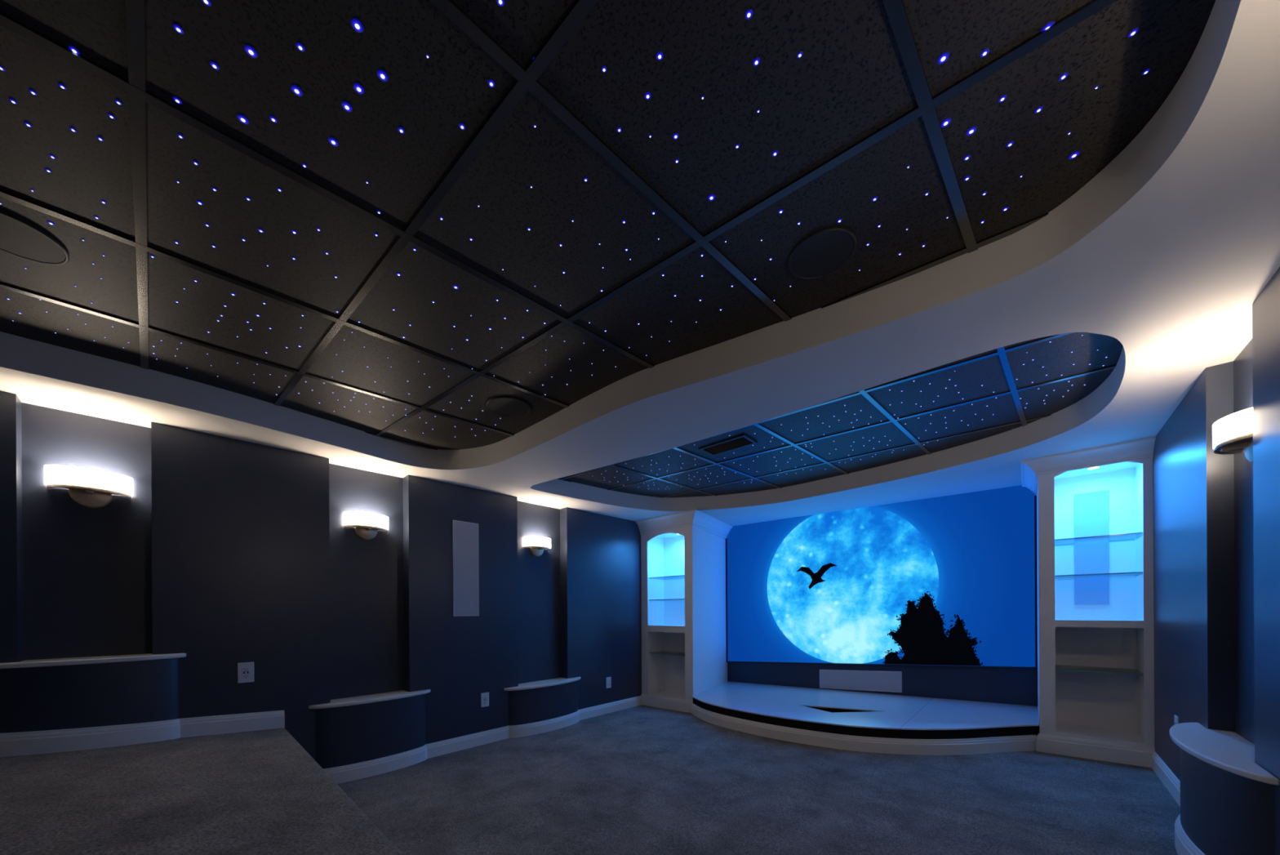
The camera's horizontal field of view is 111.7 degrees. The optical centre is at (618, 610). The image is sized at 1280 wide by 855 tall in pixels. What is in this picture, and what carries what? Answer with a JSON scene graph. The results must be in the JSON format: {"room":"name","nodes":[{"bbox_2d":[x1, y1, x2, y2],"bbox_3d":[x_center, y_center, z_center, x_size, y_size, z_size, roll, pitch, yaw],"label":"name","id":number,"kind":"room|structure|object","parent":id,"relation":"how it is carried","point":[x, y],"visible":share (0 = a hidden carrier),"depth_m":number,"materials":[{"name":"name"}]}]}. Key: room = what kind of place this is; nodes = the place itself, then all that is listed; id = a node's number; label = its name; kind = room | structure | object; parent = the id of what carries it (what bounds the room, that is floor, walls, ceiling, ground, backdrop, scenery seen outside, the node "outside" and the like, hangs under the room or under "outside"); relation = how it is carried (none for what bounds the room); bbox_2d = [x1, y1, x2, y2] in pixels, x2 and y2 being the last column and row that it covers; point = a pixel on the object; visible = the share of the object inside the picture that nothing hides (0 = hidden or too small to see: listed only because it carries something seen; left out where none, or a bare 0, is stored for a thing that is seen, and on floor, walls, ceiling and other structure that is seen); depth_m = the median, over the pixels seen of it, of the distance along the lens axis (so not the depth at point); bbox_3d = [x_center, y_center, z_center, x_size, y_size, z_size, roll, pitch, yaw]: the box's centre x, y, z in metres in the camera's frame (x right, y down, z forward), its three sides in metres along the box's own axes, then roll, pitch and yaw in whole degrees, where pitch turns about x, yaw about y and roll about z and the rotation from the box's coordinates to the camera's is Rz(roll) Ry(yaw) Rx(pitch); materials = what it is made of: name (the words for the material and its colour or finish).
{"room":"home theater","nodes":[
{"label":"home theater","id":0,"kind":"room"},
{"bbox_2d":[0,727,404,854],"bbox_3d":[-1.761,0.894,0.270,4.485,0.639,3.148,0,0,44],"label":"floor","id":1,"kind":"structure","parent":0,"point":[257,792],"depth_m":1.56,"materials":[{"name":"grey carpet"}]},
{"bbox_2d":[0,653,186,733],"bbox_3d":[-2.731,0.486,2.232,0.203,0.492,0.720,0,0,44],"label":"wall ledge","id":2,"kind":"object","parent":1,"relation":"on","point":[86,691],"visible":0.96,"depth_m":2.18,"materials":[{"name":"blue paint"}]},
{"bbox_2d":[0,391,641,760],"bbox_3d":[-1.630,0.115,3.651,0.395,2.428,8.220,0,0,44],"label":"wall","id":3,"kind":"structure","parent":0,"point":[224,553],"depth_m":2.84,"materials":[{"name":"blue paint"}]},
{"bbox_2d":[44,464,133,507],"bbox_3d":[-2.763,-0.640,2.267,0.117,0.182,0.300,0,0,44],"label":"wall sconce","id":4,"kind":"object","parent":3,"relation":"attached to","point":[88,487],"visible":1,"depth_m":2.25,"materials":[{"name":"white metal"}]},
{"bbox_2d":[46,483,131,497],"bbox_3d":[-2.761,-0.631,2.265,0.106,0.018,0.285,0,0,44],"label":"tray","id":5,"kind":"object","parent":4,"relation":"on","point":[96,490],"depth_m":2.26,"materials":[{"name":"metal"}]},
{"bbox_2d":[0,710,284,756],"bbox_3d":[-3.213,0.661,1.646,0.086,0.195,3.130,0,0,44],"label":"baseboard","id":6,"kind":"structure","parent":3,"relation":"attached to","point":[33,742],"depth_m":2.28,"materials":[{"name":"white wood"}]},
{"bbox_2d":[237,661,253,682],"bbox_3d":[-2.291,0.377,2.667,0.009,0.124,0.078,0,0,44],"label":"wall outlet","id":7,"kind":"object","parent":3,"relation":"attached to","point":[245,669],"visible":1,"depth_m":2.66,"materials":[{"name":"white plastic"}]},
{"bbox_2d":[242,666,249,678],"bbox_3d":[-2.291,0.377,2.667,0.008,0.068,0.033,0,0,44],"label":"socket","id":8,"kind":"object","parent":7,"relation":"attached to","point":[246,669],"depth_m":2.66,"materials":[{"name":"white plastic"}]},
{"bbox_2d":[343,511,388,539],"bbox_3d":[-1.854,-0.626,3.217,0.117,0.182,0.300,0,0,44],"label":"wall sconce","id":9,"kind":"object","parent":3,"relation":"attached to","point":[366,525],"visible":1,"depth_m":3.19,"materials":[{"name":"silver metal"}]},
{"bbox_2d":[344,524,387,532],"bbox_3d":[-1.852,-0.617,3.216,0.106,0.018,0.285,0,0,44],"label":"tray","id":10,"kind":"object","parent":9,"relation":"on","point":[358,527],"depth_m":3.20,"materials":[{"name":"metal"}]},
{"bbox_2d":[452,520,479,616],"bbox_3d":[-1.303,-0.359,3.702,0.010,0.803,0.234,0,0,44],"label":"wall speaker","id":11,"kind":"object","parent":3,"relation":"attached to","point":[464,534],"visible":1,"depth_m":3.70,"materials":[{"name":"fabric"}]},
{"bbox_2d":[323,695,641,783],"bbox_3d":[-0.881,1.111,4.054,0.121,0.125,3.509,0,0,44],"label":"baseboard","id":12,"kind":"structure","parent":3,"relation":"attached to","point":[340,774],"depth_m":3.67,"materials":[{"name":"white wood"}]},
{"bbox_2d":[480,691,488,706],"bbox_3d":[-1.177,0.782,3.828,0.009,0.124,0.078,0,0,44],"label":"wall outlet","id":13,"kind":"object","parent":3,"relation":"attached to","point":[485,695],"visible":1,"depth_m":3.82,"materials":[{"name":"white plastic"}]},
{"bbox_2d":[483,695,487,703],"bbox_3d":[-1.177,0.782,3.829,0.008,0.068,0.033,0,0,44],"label":"socket","id":14,"kind":"object","parent":13,"relation":"attached to","point":[485,697],"depth_m":3.82,"materials":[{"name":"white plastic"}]},
{"bbox_2d":[524,535,551,555],"bbox_3d":[-0.785,-0.642,4.335,0.117,0.182,0.300,0,0,44],"label":"wall sconce","id":15,"kind":"object","parent":3,"relation":"attached to","point":[537,544],"visible":1,"depth_m":4.29,"materials":[{"name":"silver metal"}]},
{"bbox_2d":[606,676,611,688],"bbox_3d":[-0.112,0.814,4.942,0.009,0.124,0.078,0,0,44],"label":"wall outlet","id":16,"kind":"object","parent":3,"relation":"attached to","point":[608,678],"visible":1,"depth_m":4.94,"materials":[{"name":"white plastic"}]},
{"bbox_2d":[0,0,1215,497],"bbox_3d":[0.036,-1.273,1.979,5.126,0.186,8.320,0,0,44],"label":"ceiling","id":17,"kind":"structure","parent":0,"point":[867,99],"depth_m":1.24,"materials":[{"name":"black tile"}]},
{"bbox_2d":[8,97,17,104],"bbox_3d":[-1.434,-1.206,1.028,0.013,0.003,0.013,0,0,44],"label":"recessed light","id":18,"kind":"object","parent":17,"relation":"in","point":[12,100],"visible":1,"depth_m":1.03,"materials":[{"name":"blue"}]},
{"bbox_2d":[24,121,32,127],"bbox_3d":[-1.465,-1.205,1.077,0.013,0.003,0.013,0,0,44],"label":"recessed light","id":19,"kind":"object","parent":17,"relation":"in","point":[28,124],"visible":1,"depth_m":1.08,"materials":[{"name":"blue"}]},
{"bbox_2d":[28,88,37,95],"bbox_3d":[-1.364,-1.207,1.011,0.013,0.003,0.013,0,0,44],"label":"recessed light","id":20,"kind":"object","parent":17,"relation":"in","point":[32,91],"visible":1,"depth_m":1.01,"materials":[{"name":"blue"}]},
{"bbox_2d":[0,209,69,265],"bbox_3d":[-1.935,-1.196,1.381,0.234,0.009,0.234,0,0,44],"label":"ceiling speaker","id":21,"kind":"object","parent":17,"relation":"attached to","point":[19,237],"visible":1,"depth_m":1.41,"materials":[{"name":"black"}]},
{"bbox_2d":[46,220,55,225],"bbox_3d":[-1.760,-1.201,1.346,0.017,0.003,0.017,0,0,44],"label":"recessed light","id":22,"kind":"object","parent":17,"relation":"in","point":[47,221],"visible":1,"depth_m":1.34,"materials":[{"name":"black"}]},
{"bbox_2d":[57,83,66,89],"bbox_3d":[-1.283,-1.208,1.001,0.013,0.003,0.013,0,0,44],"label":"recessed light","id":23,"kind":"object","parent":17,"relation":"in","point":[60,85],"visible":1,"depth_m":1.00,"materials":[{"name":"blue"}]},
{"bbox_2d":[69,126,76,132],"bbox_3d":[-1.370,-1.207,1.090,0.013,0.003,0.013,0,0,44],"label":"recessed light","id":24,"kind":"object","parent":17,"relation":"in","point":[70,127],"visible":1,"depth_m":1.09,"materials":[{"name":"blue"}]},
{"bbox_2d":[68,45,79,54],"bbox_3d":[-1.176,-1.210,0.938,0.017,0.003,0.017,0,0,44],"label":"recessed light","id":25,"kind":"object","parent":17,"relation":"in","point":[73,49],"visible":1,"depth_m":0.94,"materials":[{"name":"blue"}]},
{"bbox_2d":[107,113,115,119],"bbox_3d":[-1.241,-1.209,1.062,0.013,0.003,0.013,0,0,44],"label":"recessed light","id":26,"kind":"object","parent":17,"relation":"in","point":[111,116],"visible":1,"depth_m":1.06,"materials":[{"name":"blue"}]},
{"bbox_2d":[114,99,122,105],"bbox_3d":[-1.191,-1.210,1.034,0.013,0.003,0.013,0,0,44],"label":"recessed light","id":27,"kind":"object","parent":17,"relation":"in","point":[117,101],"visible":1,"depth_m":1.03,"materials":[{"name":"blue"}]},
{"bbox_2d":[172,96,182,104],"bbox_3d":[-1.049,-1.212,1.032,0.017,0.003,0.017,0,0,44],"label":"recessed light","id":28,"kind":"object","parent":17,"relation":"in","point":[176,100],"visible":1,"depth_m":1.03,"materials":[{"name":"blue"}]},
{"bbox_2d":[173,23,184,34],"bbox_3d":[-0.919,-1.214,0.906,0.017,0.003,0.017,0,0,44],"label":"recessed light","id":29,"kind":"object","parent":17,"relation":"in","point":[176,27],"visible":1,"depth_m":0.91,"materials":[{"name":"blue"}]},
{"bbox_2d":[195,200,204,204],"bbox_3d":[-1.242,-1.209,1.288,0.017,0.003,0.017,0,0,44],"label":"recessed light","id":30,"kind":"object","parent":17,"relation":"in","point":[199,202],"visible":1,"depth_m":1.29,"materials":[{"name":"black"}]},
{"bbox_2d":[201,0,211,6],"bbox_3d":[-0.823,-1.215,0.865,0.017,0.003,0.017,0,0,44],"label":"recessed light","id":31,"kind":"object","parent":17,"relation":"in","point":[207,2],"visible":1,"depth_m":0.87,"materials":[{"name":"blue"}]},
{"bbox_2d":[209,61,219,70],"bbox_3d":[-0.901,-1.214,0.968,0.017,0.003,0.017,0,0,44],"label":"recessed light","id":32,"kind":"object","parent":17,"relation":"in","point":[213,64],"visible":1,"depth_m":0.97,"materials":[{"name":"blue"}]},
{"bbox_2d":[236,114,248,124],"bbox_3d":[-0.929,-1.214,1.073,0.024,0.003,0.024,0,0,44],"label":"recessed light","id":33,"kind":"object","parent":17,"relation":"in","point":[242,118],"visible":1,"depth_m":1.07,"materials":[{"name":"blue"}]},
{"bbox_2d":[244,44,257,57],"bbox_3d":[-0.800,-1.216,0.944,0.024,0.003,0.024,0,0,44],"label":"recessed light","id":34,"kind":"object","parent":17,"relation":"in","point":[249,50],"visible":1,"depth_m":0.94,"materials":[{"name":"blue"}]},
{"bbox_2d":[269,115,277,123],"bbox_3d":[-0.854,-1.215,1.074,0.017,0.003,0.017,0,0,44],"label":"recessed light","id":35,"kind":"object","parent":17,"relation":"in","point":[272,118],"visible":1,"depth_m":1.07,"materials":[{"name":"blue"}]},
{"bbox_2d":[290,84,302,96],"bbox_3d":[-0.753,-1.217,1.016,0.024,0.003,0.024,0,0,44],"label":"recessed light","id":36,"kind":"object","parent":17,"relation":"in","point":[296,90],"visible":1,"depth_m":1.01,"materials":[{"name":"blue"}]},
{"bbox_2d":[295,42,305,52],"bbox_3d":[-0.688,-1.218,0.938,0.017,0.003,0.017,0,0,44],"label":"recessed light","id":37,"kind":"object","parent":17,"relation":"in","point":[300,46],"visible":1,"depth_m":0.94,"materials":[{"name":"blue"}]},
{"bbox_2d":[328,137,338,146],"bbox_3d":[-0.741,-1.217,1.127,0.024,0.003,0.024,0,0,44],"label":"recessed light","id":38,"kind":"object","parent":17,"relation":"in","point":[333,141],"visible":1,"depth_m":1.13,"materials":[{"name":"blue"}]},
{"bbox_2d":[341,101,352,111],"bbox_3d":[-0.657,-1.218,1.050,0.024,0.003,0.024,0,0,44],"label":"recessed light","id":39,"kind":"object","parent":17,"relation":"in","point":[346,106],"visible":1,"depth_m":1.05,"materials":[{"name":"blue"}]},
{"bbox_2d":[351,17,363,32],"bbox_3d":[-0.545,-1.220,0.905,0.024,0.003,0.024,0,0,44],"label":"recessed light","id":40,"kind":"object","parent":17,"relation":"in","point":[356,24],"visible":1,"depth_m":0.90,"materials":[{"name":"blue"}]},
{"bbox_2d":[353,82,364,94],"bbox_3d":[-0.607,-1.219,1.014,0.024,0.003,0.024,0,0,44],"label":"recessed light","id":41,"kind":"object","parent":17,"relation":"in","point":[357,87],"visible":1,"depth_m":1.01,"materials":[{"name":"blue"}]},
{"bbox_2d":[377,69,388,81],"bbox_3d":[-0.539,-1.220,0.991,0.024,0.003,0.024,0,0,44],"label":"recessed light","id":42,"kind":"object","parent":17,"relation":"in","point":[382,75],"visible":1,"depth_m":0.99,"materials":[{"name":"blue"}]},
{"bbox_2d":[397,126,404,133],"bbox_3d":[-0.552,-1.220,1.103,0.017,0.003,0.017,0,0,44],"label":"recessed light","id":43,"kind":"object","parent":17,"relation":"in","point":[401,130],"visible":1,"depth_m":1.10,"materials":[{"name":"blue"}]},
{"bbox_2d":[452,284,458,288],"bbox_3d":[-0.614,-1.220,1.637,0.024,0.003,0.024,0,0,44],"label":"recessed light","id":44,"kind":"object","parent":17,"relation":"in","point":[455,286],"visible":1,"depth_m":1.64,"materials":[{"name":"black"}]},
{"bbox_2d":[458,123,465,129],"bbox_3d":[-0.395,-1.223,1.097,0.017,0.003,0.017,0,0,44],"label":"recessed light","id":45,"kind":"object","parent":17,"relation":"in","point":[461,126],"visible":1,"depth_m":1.09,"materials":[{"name":"blue"}]},
{"bbox_2d":[487,79,494,87],"bbox_3d":[-0.296,-1.224,1.009,0.017,0.003,0.017,0,0,44],"label":"recessed light","id":46,"kind":"object","parent":17,"relation":"in","point":[491,82],"visible":1,"depth_m":1.01,"materials":[{"name":"blue"}]},
{"bbox_2d":[496,0,504,6],"bbox_3d":[-0.237,-1.225,0.873,0.017,0.003,0.017,0,0,44],"label":"recessed light","id":47,"kind":"object","parent":17,"relation":"in","point":[500,2],"visible":1,"depth_m":0.87,"materials":[{"name":"blue"}]},
{"bbox_2d":[486,395,530,417],"bbox_3d":[-0.658,-1.220,2.603,0.256,0.009,0.256,0,0,44],"label":"ceiling speaker","id":48,"kind":"object","parent":17,"relation":"attached to","point":[503,406],"visible":1,"depth_m":2.59,"materials":[{"name":"black"}]},
{"bbox_2d":[601,66,606,72],"bbox_3d":[-0.033,-1.228,0.985,0.013,0.003,0.013,0,0,44],"label":"recessed light","id":49,"kind":"object","parent":17,"relation":"in","point":[603,68],"visible":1,"depth_m":0.98,"materials":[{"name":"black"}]},
{"bbox_2d":[644,91,651,99],"bbox_3d":[0.070,-1.230,1.038,0.017,0.003,0.017,0,0,44],"label":"recessed light","id":50,"kind":"object","parent":17,"relation":"in","point":[647,95],"visible":1,"depth_m":1.04,"materials":[{"name":"blue"}]},
{"bbox_2d":[656,51,663,60],"bbox_3d":[0.091,-1.230,0.963,0.017,0.003,0.017,0,0,44],"label":"recessed light","id":51,"kind":"object","parent":17,"relation":"in","point":[660,55],"visible":1,"depth_m":0.96,"materials":[{"name":"blue"}]},
{"bbox_2d":[672,133,679,139],"bbox_3d":[0.149,-1.232,1.127,0.017,0.003,0.017,0,0,44],"label":"recessed light","id":52,"kind":"object","parent":17,"relation":"in","point":[675,135],"visible":1,"depth_m":1.13,"materials":[{"name":"blue"}]},
{"bbox_2d":[275,378,1085,488],"bbox_3d":[0.351,-1.239,3.380,4.561,0.052,2.101,0,0,-1],"label":"lights","id":53,"kind":"object","parent":17,"relation":"attached to","point":[949,379],"visible":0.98,"depth_m":2.76},
{"bbox_2d":[707,193,715,200],"bbox_3d":[0.278,-1.234,1.297,0.024,0.003,0.024,0,0,44],"label":"recessed light","id":54,"kind":"object","parent":17,"relation":"in","point":[711,197],"visible":1,"depth_m":1.29,"materials":[{"name":"blue"}]},
{"bbox_2d":[698,433,757,455],"bbox_3d":[0.820,-1.244,3.265,0.380,0.012,0.200,0,0,44],"label":"ceiling vent","id":55,"kind":"object","parent":17,"relation":"in","point":[743,440],"visible":1,"depth_m":3.25,"materials":[{"name":"black metal"}]},
{"bbox_2d":[744,8,753,19],"bbox_3d":[0.270,-1.233,0.898,0.017,0.003,0.017,0,0,44],"label":"recessed light","id":56,"kind":"object","parent":17,"relation":"in","point":[748,14],"visible":1,"depth_m":0.90,"materials":[{"name":"blue"}]},
{"bbox_2d":[752,57,759,66],"bbox_3d":[0.310,-1.234,0.977,0.017,0.003,0.017,0,0,44],"label":"recessed light","id":57,"kind":"object","parent":17,"relation":"in","point":[756,62],"visible":1,"depth_m":0.97,"materials":[{"name":"blue"}]},
{"bbox_2d":[771,150,777,156],"bbox_3d":[0.423,-1.236,1.174,0.017,0.003,0.017,0,0,44],"label":"recessed light","id":58,"kind":"object","parent":17,"relation":"in","point":[775,153],"visible":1,"depth_m":1.17,"materials":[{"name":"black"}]},
{"bbox_2d":[777,208,783,213],"bbox_3d":[0.504,-1.238,1.347,0.017,0.003,0.017,0,0,44],"label":"recessed light","id":59,"kind":"object","parent":17,"relation":"in","point":[781,211],"visible":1,"depth_m":1.34,"materials":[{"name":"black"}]},
{"bbox_2d":[796,51,803,57],"bbox_3d":[0.403,-1.235,0.965,0.013,0.003,0.013,0,0,44],"label":"recessed light","id":60,"kind":"object","parent":17,"relation":"in","point":[799,55],"visible":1,"depth_m":0.96,"materials":[{"name":"blue"}]},
{"bbox_2d":[787,226,856,279],"bbox_3d":[0.706,-1.239,1.512,0.216,0.009,0.216,0,0,44],"label":"ceiling speaker","id":61,"kind":"object","parent":17,"relation":"attached to","point":[825,251],"visible":1,"depth_m":1.50,"materials":[{"name":"black"}]},
{"bbox_2d":[871,195,877,201],"bbox_3d":[0.773,-1.242,1.310,0.017,0.003,0.017,0,0,44],"label":"recessed light","id":62,"kind":"object","parent":17,"relation":"in","point":[874,198],"visible":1,"depth_m":1.31,"materials":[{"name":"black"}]},
{"bbox_2d":[937,51,950,64],"bbox_3d":[0.730,-1.241,0.975,0.024,0.003,0.024,0,0,44],"label":"recessed light","id":63,"kind":"object","parent":17,"relation":"in","point":[944,56],"visible":1,"depth_m":0.97,"materials":[{"name":"blue"}]},
{"bbox_2d":[940,117,951,128],"bbox_3d":[0.834,-1.243,1.106,0.024,0.003,0.024,0,0,44],"label":"recessed light","id":64,"kind":"object","parent":17,"relation":"in","point":[946,122],"visible":1,"depth_m":1.10,"materials":[{"name":"blue"}]},
{"bbox_2d":[963,154,970,160],"bbox_3d":[0.958,-1.245,1.194,0.017,0.003,0.017,0,0,44],"label":"recessed light","id":65,"kind":"object","parent":17,"relation":"in","point":[967,157],"visible":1,"depth_m":1.19,"materials":[{"name":"blue"}]},
{"bbox_2d":[963,175,970,181],"bbox_3d":[1.005,-1.246,1.252,0.017,0.003,0.017,0,0,44],"label":"recessed light","id":66,"kind":"object","parent":17,"relation":"in","point":[966,178],"visible":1,"depth_m":1.25,"materials":[{"name":"blue"}]},
{"bbox_2d":[965,125,977,135],"bbox_3d":[0.916,-1.244,1.127,0.024,0.003,0.024,0,0,44],"label":"recessed light","id":67,"kind":"object","parent":17,"relation":"in","point":[972,130],"visible":1,"depth_m":1.12,"materials":[{"name":"blue"}]},
{"bbox_2d":[979,48,989,57],"bbox_3d":[0.816,-1.242,0.967,0.017,0.003,0.017,0,0,44],"label":"recessed light","id":68,"kind":"object","parent":17,"relation":"in","point":[985,51],"visible":1,"depth_m":0.97,"materials":[{"name":"blue"}]},
{"bbox_2d":[998,94,1007,102],"bbox_3d":[0.934,-1.244,1.055,0.017,0.003,0.017,0,0,44],"label":"recessed light","id":69,"kind":"object","parent":17,"relation":"in","point":[1003,97],"visible":1,"depth_m":1.05,"materials":[{"name":"blue"}]},
{"bbox_2d":[1001,206,1008,211],"bbox_3d":[1.204,-1.249,1.351,0.017,0.003,0.017,0,0,44],"label":"recessed light","id":70,"kind":"object","parent":17,"relation":"in","point":[1006,208],"visible":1,"depth_m":1.35,"materials":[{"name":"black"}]},
{"bbox_2d":[1005,141,1013,147],"bbox_3d":[1.047,-1.246,1.161,0.017,0.003,0.017,0,0,44],"label":"recessed light","id":71,"kind":"object","parent":17,"relation":"in","point":[1010,144],"visible":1,"depth_m":1.16,"materials":[{"name":"blue"}]},
{"bbox_2d":[1034,106,1043,113],"bbox_3d":[1.046,-1.246,1.081,0.017,0.003,0.017,0,0,44],"label":"recessed light","id":72,"kind":"object","parent":17,"relation":"in","point":[1038,109],"visible":1,"depth_m":1.08,"materials":[{"name":"blue"}]},
{"bbox_2d":[1040,21,1054,31],"bbox_3d":[0.917,-1.244,0.928,0.024,0.003,0.024,0,0,44],"label":"recessed light","id":73,"kind":"object","parent":17,"relation":"in","point":[1049,24],"visible":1,"depth_m":0.92,"materials":[{"name":"blue"}]},
{"bbox_2d":[1057,72,1068,80],"bbox_3d":[1.039,-1.246,1.013,0.017,0.003,0.017,0,0,44],"label":"recessed light","id":74,"kind":"object","parent":17,"relation":"in","point":[1064,75],"visible":1,"depth_m":1.01,"materials":[{"name":"blue"}]},
{"bbox_2d":[1067,151,1079,159],"bbox_3d":[1.251,-1.250,1.192,0.024,0.003,0.024,0,0,44],"label":"recessed light","id":75,"kind":"object","parent":17,"relation":"in","point":[1076,153],"visible":1,"depth_m":1.19,"materials":[{"name":"blue"}]},
{"bbox_2d":[1127,27,1138,37],"bbox_3d":[1.111,-1.247,0.937,0.017,0.003,0.017,0,0,44],"label":"recessed light","id":76,"kind":"object","parent":17,"relation":"in","point":[1133,32],"visible":1,"depth_m":0.94,"materials":[{"name":"blue"}]},
{"bbox_2d":[1142,68,1150,75],"bbox_3d":[1.224,-1.249,1.007,0.013,0.003,0.013,0,0,44],"label":"recessed light","id":77,"kind":"object","parent":17,"relation":"in","point":[1146,71],"visible":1,"depth_m":1.00,"materials":[{"name":"blue"}]},
{"bbox_2d":[0,0,1279,525],"bbox_3d":[-0.063,-1.156,2.075,4.850,0.256,8.320,0,0,44],"label":"ceiling","id":78,"kind":"structure","parent":0,"point":[1167,252],"depth_m":1.88,"materials":[{"name":"white paint"}]},
{"bbox_2d":[337,704,1180,854],"bbox_3d":[-0.050,1.213,2.075,4.850,0.315,8.320,0,0,44],"label":"floor","id":79,"kind":"structure","parent":0,"point":[639,780],"depth_m":2.55,"materials":[{"name":"grey carpet"}]},
{"bbox_2d":[308,688,431,768],"bbox_3d":[-1.794,0.907,3.197,0.220,0.561,0.812,0,0,44],"label":"wall ledge","id":80,"kind":"object","parent":79,"relation":"on","point":[366,727],"visible":0.92,"depth_m":3.09,"materials":[{"name":"blue paint"}]},
{"bbox_2d":[503,676,580,724],"bbox_3d":[-0.724,0.939,4.301,0.240,0.475,0.925,0,0,44],"label":"wall ledge","id":81,"kind":"object","parent":79,"relation":"on","point":[534,701],"visible":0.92,"depth_m":4.16,"materials":[{"name":"blue paint"}]},
{"bbox_2d":[635,509,733,712],"bbox_3d":[0.955,0.029,5.440,0.868,2.281,1.233,0,0,44],"label":"bookcase","id":82,"kind":"object","parent":79,"relation":"on","point":[683,553],"visible":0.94,"depth_m":5.33,"materials":[{"name":"white paint"}]},
{"bbox_2d":[691,680,1039,755],"bbox_3d":[2.088,1.002,4.295,2.981,0.270,1.774,0,0,44],"label":"stage","id":83,"kind":"object","parent":79,"relation":"on","point":[848,720],"visible":1,"depth_m":3.69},
{"bbox_2d":[1020,435,1155,767],"bbox_3d":[3.605,-0.044,3.401,0.654,2.204,0.941,0,0,44],"label":"bookcase","id":84,"kind":"object","parent":79,"relation":"on","point":[1095,662],"visible":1,"depth_m":3.26,"materials":[{"name":"white paint"}]},
{"bbox_2d":[1074,489,1109,604],"bbox_3d":[3.668,-0.487,3.366,0.180,0.866,0.009,0,0,44],"label":"speaker","id":85,"kind":"object","parent":84,"relation":"attached to","point":[1091,508],"visible":1,"depth_m":3.36},
{"bbox_2d":[1086,466,1100,469],"bbox_3d":[3.478,-1.052,3.178,0.070,0.012,0.070,0,0,-1],"label":"puck light","id":86,"kind":"object","parent":84,"relation":"attached to","point":[1096,467],"depth_m":3.18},
{"bbox_2d":[1168,722,1279,854],"bbox_3d":[2.473,0.807,1.791,0.220,0.525,0.965,0,0,44],"label":"wall ledge","id":87,"kind":"object","parent":79,"relation":"on","point":[1227,798],"visible":0.95,"depth_m":1.63,"materials":[{"name":"blue paint"}]},
{"bbox_2d":[727,662,1037,706],"bbox_3d":[2.661,0.079,4.896,4.085,2.452,0.486,0,0,44],"label":"wall","id":88,"kind":"structure","parent":0,"point":[1015,686],"depth_m":4.39,"materials":[{"name":"blue paint"}]},
{"bbox_2d":[819,669,902,692],"bbox_3d":[2.659,0.764,4.804,0.801,0.255,0.010,0,0,39],"label":"speaker","id":89,"kind":"object","parent":88,"relation":"attached to","point":[868,680],"visible":1,"depth_m":4.78},
{"bbox_2d":[725,484,1037,668],"bbox_3d":[2.591,-0.278,4.827,3.026,1.894,0.048,0,0,39],"label":"projection screen","id":90,"kind":"object","parent":88,"relation":"attached to","point":[947,580],"visible":0.98,"depth_m":4.58,"materials":[{"name":"blue fabric"}]},
{"bbox_2d":[1152,266,1279,854],"bbox_3d":[1.597,0.084,0.562,0.370,2.454,8.220,0,0,44],"label":"wall","id":91,"kind":"structure","parent":0,"point":[1216,517],"depth_m":1.97,"materials":[{"name":"blue paint"}]},
{"bbox_2d":[1173,714,1178,724],"bbox_3d":[3.133,0.650,2.438,0.009,0.124,0.078,0,0,44],"label":"wall outlet","id":92,"kind":"object","parent":91,"relation":"attached to","point":[1175,717],"visible":0.43,"depth_m":2.44,"materials":[{"name":"white plastic"}]},
{"bbox_2d":[1151,751,1205,854],"bbox_3d":[2.125,1.006,1.471,0.131,0.127,4.064,0,0,44],"label":"baseboard","id":93,"kind":"structure","parent":91,"relation":"attached to","point":[1184,845],"depth_m":2.37,"materials":[{"name":"white wood"}]},
{"bbox_2d":[1212,407,1253,462],"bbox_3d":[2.491,-0.680,1.744,0.117,0.182,0.300,0,0,44],"label":"wall sconce","id":94,"kind":"object","parent":91,"relation":"attached to","point":[1229,436],"visible":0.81,"depth_m":1.71,"materials":[{"name":"silver metal"}]},
{"bbox_2d":[1213,431,1253,454],"bbox_3d":[2.489,-0.671,1.746,0.106,0.018,0.285,0,0,44],"label":"tray","id":95,"kind":"object","parent":94,"relation":"on","point":[1238,444],"depth_m":1.73,"materials":[{"name":"metal"}]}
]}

